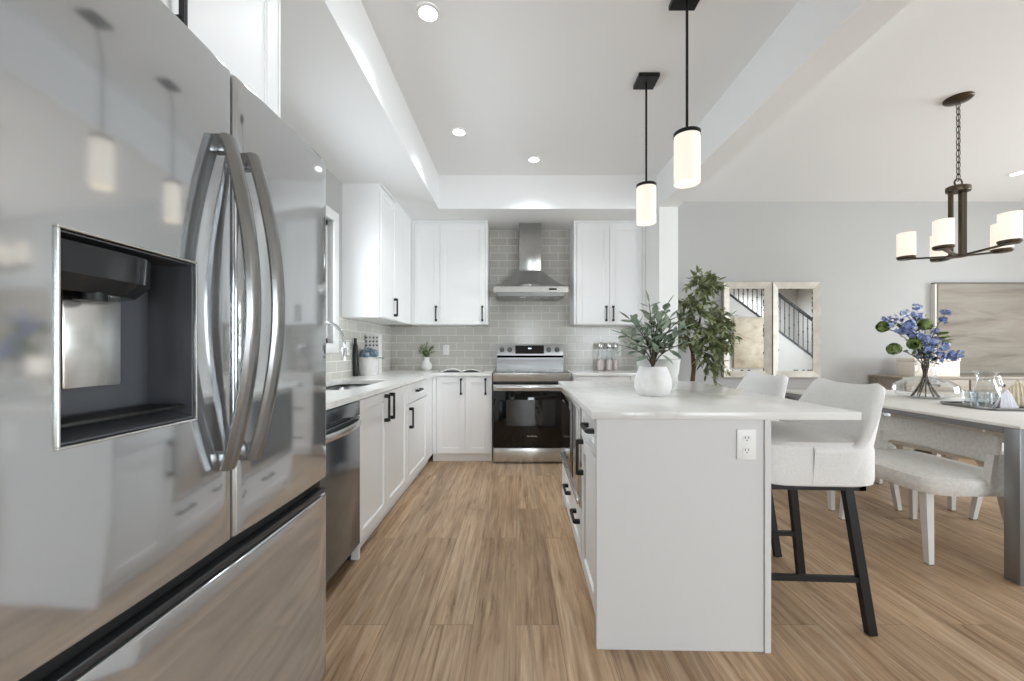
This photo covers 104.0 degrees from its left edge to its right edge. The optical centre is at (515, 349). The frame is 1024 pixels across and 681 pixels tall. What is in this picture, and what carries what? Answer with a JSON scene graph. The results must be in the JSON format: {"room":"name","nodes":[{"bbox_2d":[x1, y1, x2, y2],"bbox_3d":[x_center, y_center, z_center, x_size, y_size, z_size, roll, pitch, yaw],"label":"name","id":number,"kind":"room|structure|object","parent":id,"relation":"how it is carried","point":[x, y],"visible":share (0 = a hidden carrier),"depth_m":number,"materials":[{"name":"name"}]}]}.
{"room":"kitchen","nodes":[
{"label":"kitchen","id":0,"kind":"room"},
{"bbox_2d":[326,169,390,342],"bbox_3d":[-1.535,-0.299,0.048,0.120,2.895,9.335,0,0,0],"label":"wall","id":1,"kind":"structure","parent":0,"point":[333,185],"depth_m":3.22,"materials":[{"name":"grey paint"}]},
{"bbox_2d":[161,0,280,117],"bbox_3d":[-1.127,-1.046,0.907,0.686,0.729,0.975,0,0,0],"label":"upper cabinet","id":2,"kind":"object","parent":1,"relation":"attached to","point":[244,35],"visible":0.13,"depth_m":1.23,"materials":[{"name":"white paint"}]},
{"bbox_2d":[326,205,338,352],"bbox_3d":[-1.511,-0.547,2.670,0.108,1.140,1.250,0,0,0],"label":"window","id":3,"kind":"structure","parent":1,"relation":"in","point":[333,347],"depth_m":3.22,"materials":[{"name":"white paint"}]},
{"bbox_2d":[326,316,391,379],"bbox_3d":[-1.469,-0.024,3.062,0.012,0.516,3.305,0,0,0],"label":"backsplash","id":4,"kind":"structure","parent":1,"relation":"attached to","point":[336,368],"depth_m":3.60,"materials":[{"name":"grey tile"}]},
{"bbox_2d":[346,342,349,354],"bbox_3d":[-1.458,-0.012,3.470,0.009,0.115,0.072,0,0,0],"label":"wall outlet","id":5,"kind":"object","parent":4,"relation":"attached to","point":[347,343],"visible":0.92,"depth_m":3.47,"materials":[{"name":"white plastic"}]},
{"bbox_2d":[342,184,411,324],"bbox_3d":[-1.288,-0.844,3.875,0.372,1.134,0.970,0,0,0],"label":"upper cabinet","id":6,"kind":"object","parent":1,"relation":"attached to","point":[376,231],"visible":1,"depth_m":3.39,"materials":[{"name":"white paint"}]},
{"bbox_2d":[281,0,444,220],"bbox_3d":[-1.125,-1.579,0.107,0.700,0.335,9.215,0,0,0],"label":"soffit","id":7,"kind":"structure","parent":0,"point":[341,94],"depth_m":2.34,"materials":[{"name":"white paint"}]},
{"bbox_2d":[438,175,656,229],"bbox_3d":[0.320,-1.579,4.357,2.190,0.335,0.715,0,0,0],"label":"soffit","id":8,"kind":"structure","parent":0,"point":[555,202],"depth_m":4.00,"materials":[{"name":"white paint"}]},
{"bbox_2d":[636,207,677,380],"bbox_3d":[1.508,-0.132,4.332,0.185,2.560,0.765,0,0,0],"label":"wall","id":9,"kind":"structure","parent":0,"point":[661,238],"depth_m":3.95,"materials":[{"name":"white paint"}]},
{"bbox_2d":[320,448,1023,680],"bbox_3d":[3.163,1.178,0.107,9.475,0.060,9.415,0,0,0],"label":"floor","id":10,"kind":"structure","parent":0,"point":[475,572],"depth_m":1.85,"materials":[{"name":"brown wood"}]},
{"bbox_2d":[0,0,325,680],"bbox_3d":[-0.979,0.248,0.917,0.837,1.799,0.906,0,0,0],"label":"refrigerator","id":11,"kind":"object","parent":10,"relation":"on","point":[163,227],"visible":1,"depth_m":0.72,"materials":[{"name":"grey metal"}]},
{"bbox_2d":[320,401,360,583],"bbox_3d":[-1.127,0.708,1.883,0.666,0.880,0.598,0,0,0],"label":"dishwasher","id":12,"kind":"object","parent":10,"relation":"on","point":[341,482],"visible":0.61,"depth_m":1.94,"materials":[{"name":"grey metal"}]},
{"bbox_2d":[339,384,406,559],"bbox_3d":[-1.142,0.706,2.676,0.636,0.884,0.980,0,0,0],"label":"base cabinet","id":13,"kind":"object","parent":10,"relation":"on","point":[383,416],"visible":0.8,"depth_m":2.58,"materials":[{"name":"white paint"}]},
{"bbox_2d":[326,370,494,409],"bbox_3d":[-0.855,0.249,3.059,1.215,0.030,3.286,0,0,0],"label":"countertop","id":14,"kind":"structure","parent":13,"relation":"on","point":[390,379],"depth_m":3.09,"materials":[{"name":"white stone"}]},
{"bbox_2d":[326,321,346,359],"bbox_3d":[-1.294,0.018,2.702,0.267,0.431,0.131,0,0,0],"label":"kitchen faucet","id":15,"kind":"object","parent":14,"relation":"on","point":[343,349],"visible":0.46,"depth_m":2.73,"materials":[{"name":"silver metal"}]},
{"bbox_2d":[326,384,369,389],"bbox_3d":[-1.175,0.358,2.715,0.382,0.186,0.782,0,0,0],"label":"sink","id":16,"kind":"object","parent":14,"relation":"in","point":[341,386],"visible":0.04,"depth_m":3.09,"materials":[{"name":"silver metal"}]},
{"bbox_2d":[353,338,357,375],"bbox_3d":[-1.435,0.064,3.575,0.042,0.340,0.042,0,0,0],"label":"bottle","id":17,"kind":"object","parent":14,"relation":"on","point":[355,346],"visible":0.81,"depth_m":3.56,"materials":[{"name":"black metal"}]},
{"bbox_2d":[359,347,384,375],"bbox_3d":[-1.336,0.104,3.716,0.244,0.259,0.229,0,0,-24],"label":"flower pot","id":18,"kind":"object","parent":14,"relation":"on","point":[368,359],"visible":1,"depth_m":3.65,"materials":[{"name":"white ceramic"}]},
{"bbox_2d":[365,334,381,373],"bbox_3d":[-1.390,0.042,3.907,0.130,0.385,0.096,0,0,0],"label":"patterned canister","id":19,"kind":"object","parent":14,"relation":"on","point":[374,341],"visible":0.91,"depth_m":3.87,"materials":[{"name":"white ceramic"}]},
{"bbox_2d":[418,342,435,370],"bbox_3d":[-1.011,0.068,4.553,0.198,0.333,0.156,0,0,27],"label":"plant","id":20,"kind":"object","parent":14,"relation":"on","point":[426,365],"visible":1,"depth_m":4.53,"materials":[{"name":"green plant"}]},
{"bbox_2d":[439,368,483,371],"bbox_3d":[-0.600,0.218,4.400,0.480,0.032,0.310,0,0,-8],"label":"open magazine","id":21,"kind":"object","parent":14,"relation":"on","point":[448,369],"visible":0.99,"depth_m":4.31,"materials":[{"name":"white paper"}]},
{"bbox_2d":[402,377,431,493],"bbox_3d":[-1.142,0.706,3.633,0.636,0.884,0.930,0,0,0],"label":"base cabinet","id":22,"kind":"object","parent":10,"relation":"on","point":[419,393],"visible":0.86,"depth_m":3.56,"materials":[{"name":"white paint"}]},
{"bbox_2d":[432,375,492,460],"bbox_3d":[-0.553,0.706,4.381,0.612,0.884,0.639,0,0,0],"label":"base cabinet","id":23,"kind":"object","parent":10,"relation":"on","point":[462,406],"visible":0.99,"depth_m":4.10,"materials":[{"name":"white paint"}]},
{"bbox_2d":[493,344,570,461],"bbox_3d":[0.162,0.540,4.316,0.784,1.215,0.687,0,0,0],"label":"electric range","id":24,"kind":"object","parent":10,"relation":"on","point":[526,389],"visible":0.91,"depth_m":4.03,"materials":[{"name":"silver metal"}]},
{"bbox_2d":[494,370,569,372],"bbox_3d":[0.162,0.231,4.316,0.776,0.010,0.568,0,0,0],"label":"cooktop","id":25,"kind":"object","parent":24,"relation":"in","point":[497,371],"depth_m":4.20,"materials":[{"name":"black glass"}]},
{"bbox_2d":[562,462,581,562],"bbox_3d":[0.627,0.706,2.438,0.666,0.884,0.990,0,0,1],"label":"base cabinet","id":26,"kind":"object","parent":10,"relation":"on","point":[568,499],"visible":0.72,"depth_m":2.27,"materials":[{"name":"white paint"}]},
{"bbox_2d":[560,389,582,507],"bbox_3d":[0.580,0.523,2.432,0.540,0.505,0.955,0,0,1],"label":"microwave","id":27,"kind":"object","parent":26,"relation":"in","point":[571,413],"visible":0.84,"depth_m":2.25,"materials":[{"name":"grey metal"}]},
{"bbox_2d":[558,381,861,419],"bbox_3d":[0.808,0.249,2.257,1.012,0.030,1.490,0,0,1],"label":"countertop","id":28,"kind":"structure","parent":26,"relation":"on","point":[688,400],"depth_m":1.69,"materials":[{"name":"white stone"}]},
{"bbox_2d":[613,291,694,396],"bbox_3d":[0.704,-0.038,2.060,0.422,0.545,0.277,0,0,20],"label":"plant","id":29,"kind":"object","parent":28,"relation":"on","point":[650,381],"visible":1,"depth_m":2.02,"materials":[{"name":"green plant"}]},
{"bbox_2d":[637,359,680,389],"bbox_3d":[0.840,0.144,2.360,0.244,0.180,0.244,0,0,0],"label":"ceramic planter","id":30,"kind":"object","parent":28,"relation":"on","point":[673,369],"visible":0.24,"depth_m":2.27,"materials":[{"name":"white ceramic"}]},
{"bbox_2d":[575,410,595,614],"bbox_3d":[0.612,0.706,1.744,0.666,0.884,0.390,0,0,1],"label":"base cabinet","id":31,"kind":"object","parent":10,"relation":"on","point":[588,425],"visible":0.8,"depth_m":1.75,"materials":[{"name":"white paint"}]},
{"bbox_2d":[571,376,634,380],"bbox_3d":[0.994,0.706,4.381,0.838,0.884,0.639,0,0,0],"label":"base cabinet","id":32,"kind":"object","parent":10,"relation":"on","point":[573,378],"visible":0.03,"depth_m":4.10,"materials":[{"name":"white paint"}]},
{"bbox_2d":[566,370,636,375],"bbox_3d":[0.992,0.249,4.390,0.842,0.030,0.624,0,0,0],"label":"countertop","id":33,"kind":"structure","parent":32,"relation":"on","point":[573,372],"depth_m":4.16,"materials":[{"name":"white stone"}]},
{"bbox_2d":[597,342,603,370],"bbox_3d":[0.965,0.070,4.560,0.084,0.323,0.084,0,0,0],"label":"glass bottle","id":34,"kind":"object","parent":33,"relation":"on","point":[600,364],"visible":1,"depth_m":4.53,"materials":[{"name":"clear glass"}]},
{"bbox_2d":[605,342,611,369],"bbox_3d":[1.070,0.070,4.590,0.084,0.323,0.084,0,0,0],"label":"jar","id":35,"kind":"object","parent":33,"relation":"on","point":[608,364],"visible":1,"depth_m":4.56,"materials":[{"name":"white"}]},
{"bbox_2d":[611,342,617,369],"bbox_3d":[1.145,0.070,4.620,0.084,0.323,0.084,0,0,0],"label":"glass bottle","id":36,"kind":"object","parent":33,"relation":"on","point":[614,362],"visible":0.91,"depth_m":4.59,"materials":[{"name":"white"}]},
{"bbox_2d":[596,419,762,651],"bbox_3d":[0.625,0.706,1.536,0.632,0.884,0.020,0,0,1],"label":"island end panel","id":37,"kind":"object","parent":10,"relation":"on","point":[679,517],"visible":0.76,"depth_m":1.53,"materials":[{"name":"white wood"}]},
{"bbox_2d":[737,429,755,459],"bbox_3d":[0.874,0.358,1.516,0.072,0.115,0.009,0,0,1],"label":"wall outlet","id":38,"kind":"object","parent":37,"relation":"attached to","point":[746,438],"visible":1,"depth_m":1.51,"materials":[{"name":"white plastic"}]},
{"bbox_2d":[742,435,750,441],"bbox_3d":[0.874,0.335,1.514,0.033,0.027,0.002,0,0,1],"label":"socket","id":39,"kind":"object","parent":38,"relation":"attached to","point":[743,438],"depth_m":1.51,"materials":[{"name":"white plastic"}]},
{"bbox_2d":[742,447,750,453],"bbox_3d":[0.874,0.381,1.514,0.033,0.027,0.002,0,0,1],"label":"socket","id":40,"kind":"object","parent":38,"relation":"attached to","point":[743,450],"depth_m":1.51,"materials":[{"name":"white plastic"}]},
{"bbox_2d":[678,265,744,386],"bbox_3d":[1.953,0.146,4.029,0.675,2.003,0.602,0,0,0],"label":"tree","id":41,"kind":"object","parent":10,"relation":"on","point":[719,347],"visible":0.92,"depth_m":4.00,"materials":[{"name":"green plant"}]},
{"bbox_2d":[736,371,788,556],"bbox_3d":[1.290,0.645,2.449,0.541,1.012,0.545,0,0,2],"label":"bar stool","id":42,"kind":"object","parent":10,"relation":"on","point":[772,385],"visible":0.09,"depth_m":2.34,"materials":[{"name":"grey fabric"}]},
{"bbox_2d":[763,420,770,652],"bbox_3d":[0.969,0.706,2.227,0.024,0.884,1.428,0,0,1],"label":"panel","id":43,"kind":"object","parent":10,"relation":"on","point":[766,423],"visible":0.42,"depth_m":1.51,"materials":[{"name":"white wood"}]},
{"bbox_2d":[771,378,885,636],"bbox_3d":[1.270,0.645,1.839,0.541,1.012,0.545,0,0,3],"label":"bar stool","id":44,"kind":"object","parent":10,"relation":"on","point":[832,455],"visible":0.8,"depth_m":1.62,"materials":[{"name":"grey fabric"}]},
{"bbox_2d":[827,413,901,510],"bbox_3d":[2.480,0.801,3.150,0.550,0.694,0.698,0,0,0],"label":"dining chair","id":45,"kind":"object","parent":10,"relation":"on","point":[894,488],"visible":0.09,"depth_m":2.86,"materials":[{"name":"grey fabric"}]},
{"bbox_2d":[780,390,1023,585],"bbox_3d":[2.962,0.759,2.845,1.022,0.778,1.802,0,0,0],"label":"dining table","id":46,"kind":"object","parent":10,"relation":"on","point":[1010,423],"visible":0.42,"depth_m":2.01,"materials":[{"name":"grey wood"}]},
{"bbox_2d":[891,360,961,399],"bbox_3d":[3.150,0.226,3.080,0.382,0.289,0.382,0,0,0],"label":"glass vase","id":47,"kind":"object","parent":46,"relation":"on","point":[902,394],"visible":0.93,"depth_m":3.05,"materials":[{"name":"clear glass"}]},
{"bbox_2d":[875,321,927,395],"bbox_3d":[2.996,0.065,3.107,0.327,0.591,0.104,0,0,19],"label":"branch","id":48,"kind":"object","parent":47,"relation":"in","point":[882,326],"visible":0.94,"depth_m":3.11,"materials":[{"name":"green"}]},
{"bbox_2d":[881,316,923,395],"bbox_3d":[2.984,0.049,3.080,0.375,0.622,0.084,0,0,-10],"label":"branch","id":49,"kind":"object","parent":47,"relation":"in","point":[883,318],"visible":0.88,"depth_m":3.07,"materials":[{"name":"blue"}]},
{"bbox_2d":[886,343,922,366],"bbox_3d":[3.023,0.153,3.049,0.415,0.415,0.095,0,0,-7],"label":"branch","id":50,"kind":"object","parent":47,"relation":"in","point":[892,348],"visible":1,"depth_m":3.02,"materials":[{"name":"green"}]},
{"bbox_2d":[887,309,929,395],"bbox_3d":[3.026,0.024,3.070,0.261,0.672,0.112,0,0,9],"label":"branch","id":51,"kind":"object","parent":47,"relation":"in","point":[904,312],"visible":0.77,"depth_m":3.07,"materials":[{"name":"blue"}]},
{"bbox_2d":[906,337,928,396],"bbox_3d":[3.067,0.132,3.041,0.224,0.457,0.093,0,0,-20],"label":"branch","id":52,"kind":"object","parent":47,"relation":"in","point":[911,343],"visible":0.99,"depth_m":3.02,"materials":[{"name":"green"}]},
{"bbox_2d":[906,303,930,394],"bbox_3d":[3.097,-0.001,3.102,0.150,0.721,0.155,0,0,0],"label":"branch","id":53,"kind":"object","parent":47,"relation":"in","point":[914,316],"visible":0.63,"depth_m":3.07,"materials":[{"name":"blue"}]},
{"bbox_2d":[900,322,937,397],"bbox_3d":[3.065,0.073,3.057,0.246,0.574,0.131,0,0,-10],"label":"branch","id":54,"kind":"object","parent":47,"relation":"in","point":[908,326],"visible":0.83,"depth_m":3.04,"materials":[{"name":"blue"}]},
{"bbox_2d":[913,319,933,395],"bbox_3d":[3.130,0.060,3.082,0.093,0.600,0.137,0,0,0],"label":"branch","id":55,"kind":"object","parent":47,"relation":"in","point":[924,324],"visible":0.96,"depth_m":3.04,"materials":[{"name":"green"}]},
{"bbox_2d":[915,336,950,396],"bbox_3d":[3.218,0.125,3.113,0.214,0.471,0.126,0,0,15],"label":"branch","id":56,"kind":"object","parent":47,"relation":"in","point":[942,342],"visible":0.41,"depth_m":3.09,"materials":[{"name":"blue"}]},
{"bbox_2d":[918,338,949,396],"bbox_3d":[3.142,0.136,3.007,0.179,0.448,0.167,0,0,0],"label":"branch","id":57,"kind":"object","parent":47,"relation":"in","point":[930,349],"visible":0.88,"depth_m":3.00,"materials":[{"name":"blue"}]},
{"bbox_2d":[926,308,951,397],"bbox_3d":[3.276,0.017,3.115,0.253,0.685,0.113,0,0,-24],"label":"branch","id":58,"kind":"object","parent":47,"relation":"in","point":[947,312],"visible":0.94,"depth_m":3.11,"materials":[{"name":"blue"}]},
{"bbox_2d":[926,332,953,397],"bbox_3d":[3.211,0.111,3.037,0.160,0.498,0.121,0,0,0],"label":"branch","id":59,"kind":"object","parent":47,"relation":"in","point":[939,333],"visible":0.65,"depth_m":3.03,"materials":[{"name":"green plant"}]},
{"bbox_2d":[929,350,964,396],"bbox_3d":[3.283,0.178,3.082,0.262,0.364,0.143,0,0,0],"label":"branch","id":60,"kind":"object","parent":47,"relation":"in","point":[952,355],"visible":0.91,"depth_m":3.06,"materials":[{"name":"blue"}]},
{"bbox_2d":[940,401,1023,411],"bbox_3d":[3.063,0.360,2.573,0.388,0.019,0.353,0,0,7],"label":"serving tray","id":61,"kind":"object","parent":46,"relation":"on","point":[950,403],"visible":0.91,"depth_m":2.56,"materials":[{"name":"grey metal"}]},
{"bbox_2d":[962,391,979,404],"bbox_3d":[3.000,0.317,2.640,0.081,0.088,0.081,0,0,-20],"label":"glass tumbler","id":62,"kind":"object","parent":61,"relation":"on","point":[962,391],"visible":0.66,"depth_m":2.65,"materials":[{"name":"clear glass"}]},
{"bbox_2d":[969,392,987,406],"bbox_3d":[2.950,0.317,2.550,0.081,0.088,0.081,0,0,0],"label":"glass tumbler","id":63,"kind":"object","parent":61,"relation":"on","point":[969,392],"visible":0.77,"depth_m":2.56,"materials":[{"name":"clear glass"}]},
{"bbox_2d":[970,372,1001,404],"bbox_3d":[3.140,0.251,2.658,0.160,0.220,0.136,0,0,35],"label":"glass pitcher","id":64,"kind":"object","parent":61,"relation":"on","point":[973,372],"visible":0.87,"depth_m":2.67,"materials":[{"name":"clear glass"}]},
{"bbox_2d":[992,389,1018,407],"bbox_3d":[2.999,0.299,2.445,0.103,0.120,0.062,0,0,10],"label":"folded napkin","id":65,"kind":"object","parent":61,"relation":"on","point":[1006,400],"visible":0.96,"depth_m":2.44,"materials":[{"name":"white fabric"}]},
{"bbox_2d":[1008,380,1023,407],"bbox_3d":[3.164,0.275,2.521,0.163,0.169,0.072,0,0,35],"label":"folded napkin","id":66,"kind":"object","parent":61,"relation":"on","point":[1017,389],"visible":0.56,"depth_m":2.51,"materials":[{"name":"beige fabric"}]},
{"bbox_2d":[839,416,1003,564],"bbox_3d":[2.435,0.801,2.430,0.550,0.694,0.698,0,0,0],"label":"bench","id":67,"kind":"object","parent":10,"relation":"on","point":[931,475],"visible":0.84,"depth_m":2.26,"materials":[{"name":"grey fabric"}]},
{"bbox_2d":[876,414,1003,510],"bbox_3d":[3.380,0.801,3.150,0.550,0.694,0.698,0,0,0],"label":"dining chair","id":68,"kind":"object","parent":10,"relation":"on","point":[951,500],"visible":0.09,"depth_m":2.95,"materials":[{"name":"grey fabric"}]},
{"bbox_2d":[868,375,1023,450],"bbox_3d":[5.200,0.718,4.468,2.140,0.860,0.445,0,0,0],"label":"sideboard","id":69,"kind":"object","parent":10,"relation":"on","point":[984,383],"visible":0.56,"depth_m":4.27,"materials":[{"name":"grey wood"}]},
{"bbox_2d":[896,358,960,376],"bbox_3d":[4.530,0.188,4.400,0.500,0.200,0.210,0,0,0],"label":"box","id":70,"kind":"object","parent":69,"relation":"on","point":[905,366],"visible":0.68,"depth_m":4.30,"materials":[{"name":"beige"}]},
{"bbox_2d":[968,430,1003,519],"bbox_3d":[3.360,0.801,2.430,0.550,0.694,0.698,0,0,0],"label":"dining chair","id":71,"kind":"object","parent":10,"relation":"on","point":[976,502],"visible":0.12,"depth_m":2.69,"materials":[{"name":"grey fabric"}]},
{"bbox_2d":[361,0,1023,201],"bbox_3d":[3.163,-1.787,0.107,9.475,0.080,9.415,0,0,0],"label":"ceiling","id":72,"kind":"structure","parent":0,"point":[553,81],"depth_m":2.76,"materials":[{"name":"white paint"}]},
{"bbox_2d":[416,2,439,22],"bbox_3d":[-0.455,-1.743,2.070,0.124,0.008,0.124,0,0,0],"label":"recessed light","id":73,"kind":"object","parent":72,"relation":"in","point":[427,12],"visible":1,"depth_m":2.06,"materials":[{"name":"white paint"}]},
{"bbox_2d":[451,127,466,135],"bbox_3d":[-0.457,-1.743,3.200,0.124,0.008,0.124,0,0,0],"label":"recessed light","id":74,"kind":"object","parent":72,"relation":"in","point":[457,131],"visible":1,"depth_m":3.19,"materials":[{"name":"white paint"}]},
{"bbox_2d":[527,156,540,162],"bbox_3d":[0.165,-1.743,3.660,0.124,0.008,0.124,0,0,0],"label":"recessed light","id":75,"kind":"object","parent":72,"relation":"in","point":[533,159],"visible":1,"depth_m":3.66,"materials":[{"name":"white paint"}]},
{"bbox_2d":[633,72,659,225],"bbox_3d":[0.840,-1.282,2.580,0.132,0.930,0.132,0,0,0],"label":"pendant lamp","id":76,"kind":"object","parent":72,"relation":"hanging from","point":[645,190],"visible":1,"depth_m":2.54,"materials":[{"name":"white glass"}]},
{"bbox_2d":[669,0,700,188],"bbox_3d":[0.840,-1.282,1.965,0.132,0.930,0.132,0,0,0],"label":"pendant lamp","id":77,"kind":"object","parent":72,"relation":"hanging from","point":[687,140],"visible":1,"depth_m":1.93,"materials":[{"name":"white glass"}]},
{"bbox_2d":[657,0,911,208],"bbox_3d":[1.508,-1.579,0.107,0.185,0.335,9.215,0,0,0],"label":"ceiling beam","id":78,"kind":"structure","parent":72,"relation":"attached to","point":[815,37],"depth_m":2.18,"materials":[{"name":"white paint"}]},
{"bbox_2d":[896,91,1022,261],"bbox_3d":[3.081,-1.193,2.763,0.593,1.106,0.594,0,0,0],"label":"chandelier","id":79,"kind":"object","parent":72,"relation":"hanging from","point":[1007,232],"visible":1,"depth_m":2.75,"materials":[{"name":"brown metal"}]},
{"bbox_2d":[1007,170,1023,175],"bbox_3d":[4.950,-1.743,3.950,0.124,0.008,0.124,0,0,0],"label":"recessed light","id":80,"kind":"object","parent":72,"relation":"in","point":[1017,172],"visible":1,"depth_m":3.95,"materials":[{"name":"white paint"}]},
{"bbox_2d":[391,202,1023,398],"bbox_3d":[3.163,-0.299,4.775,9.515,2.895,0.120,0,0,0],"label":"wall","id":81,"kind":"structure","parent":0,"point":[849,248],"depth_m":4.71,"materials":[{"name":"grey paint"}]},
{"bbox_2d":[411,221,489,325],"bbox_3d":[-0.728,-0.844,4.516,0.835,1.134,0.373,0,0,0],"label":"upper cabinet","id":82,"kind":"object","parent":81,"relation":"attached to","point":[450,260],"visible":1,"depth_m":4.37,"materials":[{"name":"white paint"}]},
{"bbox_2d":[392,230,635,369],"bbox_3d":[-0.024,-0.589,4.709,2.878,1.646,0.012,0,0,0],"label":"backsplash","id":83,"kind":"structure","parent":81,"relation":"attached to","point":[511,322],"depth_m":4.70,"materials":[{"name":"grey tile"}]},
{"bbox_2d":[443,345,448,354],"bbox_3d":[-0.820,-0.002,4.698,0.072,0.115,0.009,0,0,0],"label":"wall outlet","id":84,"kind":"object","parent":83,"relation":"attached to","point":[445,347],"visible":1,"depth_m":4.70,"materials":[{"name":"white plastic"}]},
{"bbox_2d":[615,346,620,355],"bbox_3d":[1.200,0.008,4.698,0.072,0.115,0.009,0,0,0],"label":"wall outlet","id":85,"kind":"object","parent":83,"relation":"attached to","point":[619,347],"visible":0.73,"depth_m":4.70,"materials":[{"name":"white plastic"}]},
{"bbox_2d":[494,223,567,300],"bbox_3d":[0.157,-0.990,4.447,0.786,0.843,0.506,0,0,0],"label":"range hood","id":86,"kind":"object","parent":81,"relation":"attached to","point":[529,283],"visible":1,"depth_m":4.38,"materials":[{"name":"silver metal"}]},
{"bbox_2d":[570,221,644,325],"bbox_3d":[1.023,-0.844,4.516,0.782,1.134,0.373,0,0,0],"label":"upper cabinet","id":87,"kind":"object","parent":81,"relation":"attached to","point":[607,258],"visible":0.89,"depth_m":4.37,"materials":[{"name":"white paint"}]},
{"bbox_2d":[722,282,771,376],"bbox_3d":[2.697,-0.237,4.681,0.555,1.110,0.061,0,0,0],"label":"wall mirror","id":88,"kind":"object","parent":81,"relation":"attached to","point":[752,301],"visible":0.93,"depth_m":4.68,"materials":[{"name":"beige mirror"}]},
{"bbox_2d":[772,282,820,376],"bbox_3d":[3.268,-0.237,4.681,0.555,1.110,0.061,0,0,0],"label":"wall mirror","id":89,"kind":"object","parent":81,"relation":"attached to","point":[796,306],"visible":0.98,"depth_m":4.68,"materials":[{"name":"beige mirror"}]},
{"bbox_2d":[931,282,1023,374],"bbox_3d":[5.718,-0.250,4.686,1.665,1.076,0.055,0,0,0],"label":"canvas painting","id":90,"kind":"object","parent":81,"relation":"attached to","point":[986,320],"visible":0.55,"depth_m":4.67,"materials":[{"name":"brown"}]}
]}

